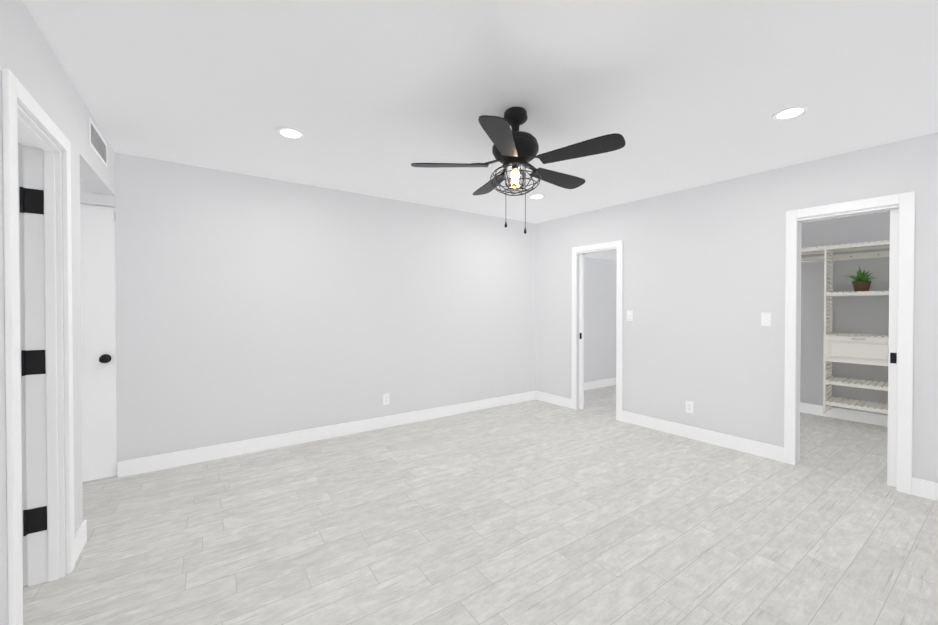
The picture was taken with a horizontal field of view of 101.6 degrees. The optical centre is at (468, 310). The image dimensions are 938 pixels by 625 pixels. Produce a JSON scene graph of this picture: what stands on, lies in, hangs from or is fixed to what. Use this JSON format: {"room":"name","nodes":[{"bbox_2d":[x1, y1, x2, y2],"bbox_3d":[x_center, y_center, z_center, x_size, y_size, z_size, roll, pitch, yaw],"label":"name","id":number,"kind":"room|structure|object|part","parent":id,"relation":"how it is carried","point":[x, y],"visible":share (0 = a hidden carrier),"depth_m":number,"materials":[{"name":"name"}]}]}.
{"room":"empty bedroom","nodes":[
{"label":"empty bedroom","id":0,"kind":"room"},
{"bbox_2d":[0,0,114,624],"bbox_3d":[-1.483,0.055,1.053,0.120,2.440,4.320,0,1,-34],"label":"wall","id":1,"kind":"structure","parent":0,"point":[69,111],"depth_m":1.74,"materials":[{"name":"white paint"}]},
{"bbox_2d":[18,194,22,566],"bbox_3d":[-2.236,0.260,1.559,0.536,2.004,0.054,0,1,-34],"label":"door leaf","id":2,"kind":"structure","parent":1,"relation":"in","point":[20,380],"depth_m":1.73,"materials":[{"name":"white paint"}]},
{"bbox_2d":[2,67,74,624],"bbox_3d":[-1.823,0.223,1.554,0.156,2.095,0.700,0,1,-34],"label":"door frame","id":3,"kind":"structure","parent":1,"relation":"attached to","point":[39,316],"depth_m":1.76,"materials":[{"name":"white paint"}]},
{"bbox_3d":[-1.999,0.233,1.754,0.074,1.586,0.012,0,1,-34],"label":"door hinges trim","id":4,"kind":"part","parent":3,"relation":"part of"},
{"bbox_2d":[75,520,86,562],"bbox_3d":[-2.034,1.206,1.992,0.015,0.120,0.245,0,1,-34],"label":"baseboard","id":5,"kind":"structure","parent":1,"relation":"attached to","point":[81,534],"depth_m":2.00,"materials":[{"name":"white paint"}]},
{"bbox_2d":[89,117,106,167],"bbox_3d":[-2.349,-1.053,2.425,0.006,0.165,0.460,0,1,-34],"label":"air vent","id":6,"kind":"object","parent":1,"relation":"in","point":[97,144],"visible":1,"depth_m":2.40,"materials":[{"name":"white plastic"}]},
{"bbox_2d":[80,203,114,207],"bbox_3d":[-3.028,0.234,2.727,0.790,2.050,0.055,0,1,-34],"label":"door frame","id":7,"kind":"structure","parent":0,"point":[97,205],"depth_m":2.85,"materials":[{"name":"white paint"}]},
{"bbox_2d":[18,153,616,460],"bbox_3d":[-0.320,0.021,4.531,7.300,2.440,0.120,0,1,-34],"label":"wall","id":8,"kind":"structure","parent":0,"point":[249,307],"depth_m":3.61,"materials":[{"name":"white paint"}]},
{"bbox_2d":[18,184,114,206],"bbox_3d":[-2.992,0.204,2.629,0.839,2.112,0.018,0,1,-34],"label":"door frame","id":9,"kind":"structure","parent":8,"relation":"attached to","point":[97,199],"depth_m":2.79,"materials":[{"name":"white paint"}]},
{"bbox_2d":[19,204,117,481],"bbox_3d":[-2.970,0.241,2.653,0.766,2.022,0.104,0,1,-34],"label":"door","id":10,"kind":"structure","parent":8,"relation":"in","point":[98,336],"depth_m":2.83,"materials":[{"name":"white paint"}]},
{"bbox_3d":[-2.691,0.358,2.821,0.066,0.066,0.066,0,1,-34],"label":"knob","id":11,"kind":"part","parent":10,"relation":"part of","materials":[{"name":"black metal"}]},
{"bbox_2d":[117,391,535,477],"bbox_3d":[-0.856,1.186,4.096,4.330,0.120,0.015,0,1,-34],"label":"baseboard","id":12,"kind":"structure","parent":8,"relation":"attached to","point":[164,461],"depth_m":3.57,"materials":[{"name":"white paint"}]},
{"bbox_2d":[383,394,388,404],"bbox_3d":[-0.884,0.946,4.079,0.070,0.115,0.008,0,1,-34],"label":"electrical outlet","id":13,"kind":"object","parent":8,"relation":"attached to","point":[385,399],"visible":1,"depth_m":4.07,"materials":[{"name":"white plastic"}]},
{"bbox_2d":[584,377,615,389],"bbox_3d":[1.834,1.168,5.929,1.940,0.120,0.015,0,1,-34],"label":"baseboard","id":14,"kind":"structure","parent":8,"relation":"attached to","point":[610,381],"depth_m":6.09,"materials":[{"name":"white paint"}]},
{"bbox_2d":[22,385,937,624],"bbox_3d":[0.878,1.310,2.661,8.600,0.100,4.900,0,1,-34],"label":"floor","id":15,"kind":"structure","parent":0,"point":[594,511],"depth_m":2.17,"materials":[{"name":"grey tile"}]},
{"bbox_2d":[23,0,937,223],"bbox_3d":[0.878,-1.230,2.637,8.600,0.100,4.900,0,1,-34],"label":"ceiling","id":16,"kind":"structure","parent":0,"point":[376,98],"depth_m":1.99,"materials":[{"name":"white paint"}]},
{"bbox_2d":[276,127,304,138],"bbox_3d":[-1.185,-1.176,2.539,0.172,0.006,0.172,0,1,-34],"label":"recessed light","id":17,"kind":"object","parent":16,"relation":"in","point":[289,132],"visible":1,"depth_m":2.53,"materials":[{"name":"white paint"}]},
{"bbox_2d":[411,107,624,233],"bbox_3d":[0.305,-0.812,2.295,1.147,0.730,1.184,0,1,-34],"label":"ceiling fan","id":18,"kind":"object","parent":16,"relation":"hanging from","point":[515,150],"visible":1,"depth_m":2.19,"materials":[{"name":"black metal"}]},
{"bbox_3d":[0.275,-0.789,2.266,0.128,0.132,0.128,0,1,-34],"label":"glass","id":19,"kind":"part","parent":18,"relation":"part of","materials":[{"name":"clear glass"}]},
{"bbox_3d":[0.275,-1.015,2.264,0.264,0.324,0.264,0,1,-34],"label":"motor","id":20,"kind":"part","parent":18,"relation":"part of","materials":[{"name":"black metal"}]},
{"bbox_2d":[529,194,544,198],"bbox_3d":[0.712,-1.190,4.000,0.172,0.006,0.172,0,1,-34],"label":"recessed light","id":21,"kind":"object","parent":16,"relation":"in","point":[537,196],"visible":0.98,"depth_m":3.98,"materials":[{"name":"white paint"}]},
{"bbox_2d":[772,105,808,120],"bbox_3d":[1.911,-1.174,2.276,0.172,0.006,0.172,0,1,-34],"label":"recessed light","id":22,"kind":"object","parent":16,"relation":"in","point":[789,113],"visible":1,"depth_m":2.27,"materials":[{"name":"white paint"}]},
{"bbox_2d":[584,250,616,260],"bbox_3d":[2.287,-1.011,5.333,1.940,0.390,1.620,0,1,-38],"label":"ceiling","id":23,"kind":"structure","parent":0,"point":[610,255],"depth_m":5.68,"materials":[{"name":"white paint"}]},
{"bbox_2d":[536,132,937,482],"bbox_3d":[2.307,0.030,3.645,0.121,2.440,4.320,0,1,-38],"label":"wall","id":24,"kind":"structure","parent":0,"point":[704,267],"depth_m":3.50,"materials":[{"name":"white paint"}]},
{"bbox_2d":[536,391,570,407],"bbox_3d":[1.116,1.176,5.069,0.015,0.120,0.597,0,1,-38],"label":"baseboard","id":25,"kind":"structure","parent":24,"relation":"attached to","point":[549,398],"depth_m":5.05,"materials":[{"name":"white paint"}]},
{"bbox_2d":[571,240,622,420],"bbox_3d":[1.564,0.223,4.597,0.156,2.035,0.684,0,1,-38],"label":"door frame","id":26,"kind":"structure","parent":24,"relation":"attached to","point":[602,247],"depth_m":4.76,"materials":[{"name":"white paint"}]},
{"bbox_2d":[627,310,632,320],"bbox_3d":[1.772,0.054,4.217,0.018,0.115,0.070,0,1,-38],"label":"light switch","id":27,"kind":"object","parent":24,"relation":"attached to","point":[629,315],"visible":1,"depth_m":4.21,"materials":[{"name":"white plastic"}]},
{"bbox_2d":[686,401,692,413],"bbox_3d":[2.158,0.944,3.740,0.008,0.115,0.070,0,1,-38],"label":"electrical outlet","id":28,"kind":"object","parent":24,"relation":"attached to","point":[689,406],"visible":1,"depth_m":3.74,"materials":[{"name":"white plastic"}]},
{"bbox_2d":[622,411,783,461],"bbox_3d":[2.164,1.189,3.728,0.015,0.120,1.439,0,1,-38],"label":"baseboard","id":29,"kind":"structure","parent":24,"relation":"attached to","point":[773,452],"depth_m":3.59,"materials":[{"name":"white paint"}]},
{"bbox_2d":[761,312,770,325],"bbox_3d":[2.526,0.074,3.252,0.018,0.115,0.070,0,1,-38],"label":"light switch","id":30,"kind":"object","parent":24,"relation":"attached to","point":[765,319],"visible":1,"depth_m":3.25,"materials":[{"name":"white plastic"}]},
{"bbox_2d":[784,191,914,494],"bbox_3d":[2.873,0.222,2.922,0.156,2.070,0.690,0,1,-38],"label":"door frame","id":31,"kind":"structure","parent":24,"relation":"attached to","point":[904,203],"depth_m":2.71,"materials":[{"name":"white paint"}]},
{"bbox_3d":[3.012,0.336,2.714,0.002,0.075,0.030,0,1,-38],"label":"door pull trim","id":32,"kind":"part","parent":31,"relation":"part of","materials":[{"name":"black metal"}]},
{"bbox_2d":[912,477,937,500],"bbox_3d":[3.272,1.203,2.313,0.015,0.120,0.775,0,1,-38],"label":"baseboard","id":33,"kind":"structure","parent":24,"relation":"attached to","point":[926,489],"depth_m":2.57,"materials":[{"name":"white paint"}]},
{"bbox_2d":[800,211,889,414],"bbox_3d":[4.342,0.023,4.386,0.120,2.440,2.420,0,1,-38],"label":"wall","id":34,"kind":"structure","parent":0,"point":[866,315],"depth_m":4.37,"materials":[{"name":"grey paint"}]},
{"bbox_2d":[800,402,887,426],"bbox_3d":[4.288,1.183,4.354,0.018,0.120,2.180,0,1,-38],"label":"baseboard","id":35,"kind":"structure","parent":34,"relation":"attached to","point":[852,415],"depth_m":4.34,"materials":[{"name":"white paint"}]},
{"bbox_2d":[801,240,889,414],"bbox_3d":[3.931,0.217,4.487,0.404,1.866,1.515,0,1,-38],"label":"closet shelf","id":36,"kind":"object","parent":34,"relation":"attached to","point":[869,349],"visible":0.71,"depth_m":4.14,"materials":[{"name":"white wood"}]},
{"bbox_3d":[4.219,0.416,4.114,0.354,0.282,0.542,0,1,-38],"label":"drawer","id":37,"kind":"part","parent":36,"relation":"part of","materials":[{"name":"white wood"}]},
{"bbox_2d":[837,267,880,291],"bbox_3d":[4.181,-0.351,4.073,0.466,0.293,0.433,0,1,-38],"label":"plant","id":38,"kind":"object","parent":36,"relation":"on","point":[860,282],"visible":0.96,"depth_m":4.07,"materials":[{"name":"green plant"}]},
{"bbox_3d":[4.223,-0.261,4.112,0.152,0.112,0.152,0,1,-38],"label":"pot","id":39,"kind":"part","parent":38,"relation":"part of","materials":[{"name":"wicker"}]}
]}

